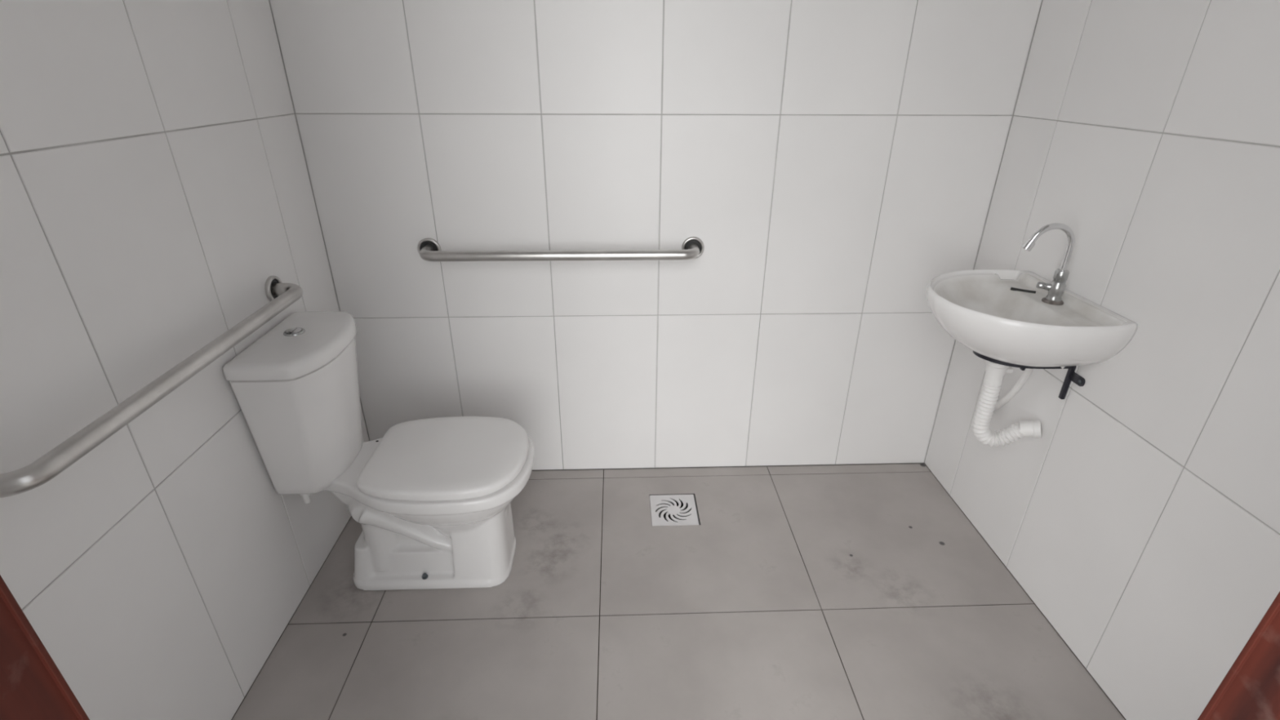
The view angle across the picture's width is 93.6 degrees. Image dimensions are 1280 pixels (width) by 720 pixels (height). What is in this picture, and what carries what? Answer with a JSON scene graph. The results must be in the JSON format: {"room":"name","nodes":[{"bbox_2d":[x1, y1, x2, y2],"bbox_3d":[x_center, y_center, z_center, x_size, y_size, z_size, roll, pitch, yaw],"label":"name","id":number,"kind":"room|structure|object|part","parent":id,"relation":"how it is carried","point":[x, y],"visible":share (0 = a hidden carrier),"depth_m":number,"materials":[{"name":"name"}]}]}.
{"room":"public restroom","nodes":[
{"label":"public restroom","id":0,"kind":"room"},
{"bbox_2d":[0,0,368,719],"bbox_3d":[-0.985,-0.314,0.899,0.150,2.400,1.642,-1,26,-2],"label":"wall","id":1,"kind":"structure","parent":0,"point":[154,179],"depth_m":1.12,"materials":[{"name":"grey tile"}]},
{"bbox_2d":[0,275,302,497],"bbox_3d":[-0.873,-0.005,1.164,0.086,0.069,0.869,-1,26,-2],"label":"grab bar","id":2,"kind":"object","parent":1,"relation":"attached to","point":[281,295],"visible":1,"depth_m":0.99,"materials":[{"name":"metal"}]},
{"bbox_2d":[268,0,1042,470],"bbox_3d":[0.058,-0.717,1.742,2.304,2.400,0.150,-1,26,-2],"label":"wall","id":3,"kind":"structure","parent":0,"point":[829,161],"depth_m":1.78,"materials":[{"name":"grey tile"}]},
{"bbox_2d":[417,236,704,262],"bbox_3d":[-0.235,-0.319,1.785,0.866,0.069,0.096,-1,26,-2],"label":"grab bar","id":4,"kind":"object","parent":3,"relation":"attached to","point":[428,249],"visible":1,"depth_m":1.75,"materials":[{"name":"metal"}]},
{"bbox_2d":[231,462,1125,719],"bbox_3d":[0.085,0.805,1.491,2.024,0.120,1.650,-1,26,-2],"label":"floor","id":5,"kind":"structure","parent":0,"point":[863,591],"depth_m":1.59,"materials":[{"name":"grey tile"}]},
{"bbox_2d":[222,311,533,591],"bbox_3d":[-0.608,0.265,1.619,0.632,0.734,0.380,-1,26,-2],"label":"toilet","id":6,"kind":"object","parent":5,"relation":"on","point":[431,499],"visible":1,"depth_m":1.53,"materials":[{"name":"white ceramic"}]},
{"bbox_3d":[-0.824,-0.045,1.473,0.198,0.040,0.342,-1,26,-2],"label":"tank lid","id":7,"kind":"part","parent":6,"relation":"part of","materials":[{"name":"white ceramic"}]},
{"bbox_3d":[-0.856,-0.071,1.471,0.016,0.002,0.034,-1,26,-2],"label":"push plate","id":8,"kind":"part","parent":6,"relation":"part of","materials":[{"name":"silver metal"}]},
{"bbox_3d":[-0.827,0.129,1.558,0.190,0.342,0.331,-1,26,-2],"label":"tank","id":9,"kind":"part","parent":6,"relation":"part of","materials":[{"name":"white ceramic"}]},
{"bbox_3d":[-0.838,-0.071,1.471,0.016,0.002,0.034,-1,26,-2],"label":"push plate","id":10,"kind":"part","parent":6,"relation":"part of","materials":[{"name":"silver metal"}]},
{"bbox_3d":[-0.584,0.432,1.701,0.582,0.362,0.380,-1,26,-2],"label":"bowl","id":11,"kind":"part","parent":6,"relation":"part of","materials":[{"name":"white ceramic"}]},
{"bbox_3d":[-0.511,0.266,1.624,0.395,0.008,0.348,-1,26,-2],"label":"seat","id":12,"kind":"part","parent":6,"relation":"part of","materials":[{"name":"white plastic"}]},
{"bbox_3d":[-0.510,0.249,1.616,0.412,0.026,0.362,-1,26,-2],"label":"seat lid","id":13,"kind":"part","parent":6,"relation":"part of","materials":[{"name":"white plastic"}]},
{"bbox_2d":[649,494,699,526],"bbox_3d":[0.113,0.521,2.007,0.155,0.056,0.158,-1,26,-2],"label":"floor drain","id":14,"kind":"object","parent":5,"relation":"on","point":[665,509],"visible":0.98,"depth_m":2.00,"materials":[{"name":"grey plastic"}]},
{"bbox_2d":[924,0,1279,719],"bbox_3d":[1.168,-0.340,0.977,0.150,2.400,1.642,-1,26,-2],"label":"wall","id":15,"kind":"structure","parent":0,"point":[1142,521],"depth_m":1.28,"materials":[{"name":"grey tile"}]},
{"bbox_2d":[994,368,1033,410],"bbox_3d":[1.048,0.063,1.709,0.022,0.294,0.207,5,26,9],"label":"supply hose","id":16,"kind":"object","parent":15,"relation":"attached to","point":[1027,372],"visible":0.52,"depth_m":1.65,"materials":[{"name":"white plastic"}]},
{"bbox_2d":[973,351,1084,399],"bbox_3d":[0.972,0.028,1.558,0.206,0.098,0.214,-1,26,-2],"label":"bracket","id":17,"kind":"object","parent":15,"relation":"attached to","point":[1071,375],"visible":0.43,"depth_m":1.49,"materials":[{"name":"black metal"}]},
{"bbox_3d":[1.072,0.053,1.507,0.010,0.098,0.012,-1,26,-2],"label":"wall leg","id":18,"kind":"part","parent":17,"relation":"part of","materials":[{"name":"black paint"}]},
{"bbox_2d":[926,269,1137,368],"bbox_3d":[0.898,-0.086,1.504,0.356,0.164,0.418,-1,26,-2],"label":"basin","id":19,"kind":"object","parent":15,"relation":"attached to","point":[997,314],"visible":1,"depth_m":1.40,"materials":[{"name":"ceramic"}]},
{"bbox_2d":[972,360,1041,447],"bbox_3d":[0.989,0.109,1.596,0.177,0.299,0.061,8,27,16],"label":"pipe","id":20,"kind":"object","parent":19,"relation":"attached to","point":[994,375],"visible":0.98,"depth_m":1.61,"materials":[{"name":"white plastic"}]},
{"bbox_2d":[1022,222,1075,305],"bbox_3d":[0.982,-0.235,1.456,0.140,0.197,0.048,2,26,4],"label":"tap","id":21,"kind":"object","parent":19,"relation":"on","point":[1056,288],"visible":1,"depth_m":1.45,"materials":[{"name":"metal"}]},
{"bbox_3d":[1.004,-0.183,1.491,0.034,0.019,0.018,13,29,25],"label":"handle","id":22,"kind":"part","parent":21,"relation":"part of","materials":[{"name":"silver metal"}]},
{"bbox_3d":[0.978,-0.269,1.433,0.114,0.117,0.014,-1,26,-2],"label":"spout","id":23,"kind":"part","parent":21,"relation":"part of","materials":[{"name":"silver metal"}]},
{"bbox_3d":[0.120,-0.001,0.267,2.304,2.400,0.150,-1,26,-2],"label":"wall","id":24,"kind":"structure","parent":0,"visible":0},
{"bbox_2d":[0,574,1279,719],"bbox_3d":[0.030,0.119,0.326,0.967,2.129,0.166,-1,26,-2],"label":"trim","id":25,"kind":"structure","parent":24,"relation":"attached to","point":[33,686],"depth_m":0.43,"materials":[{"name":"red wood"}]}
]}

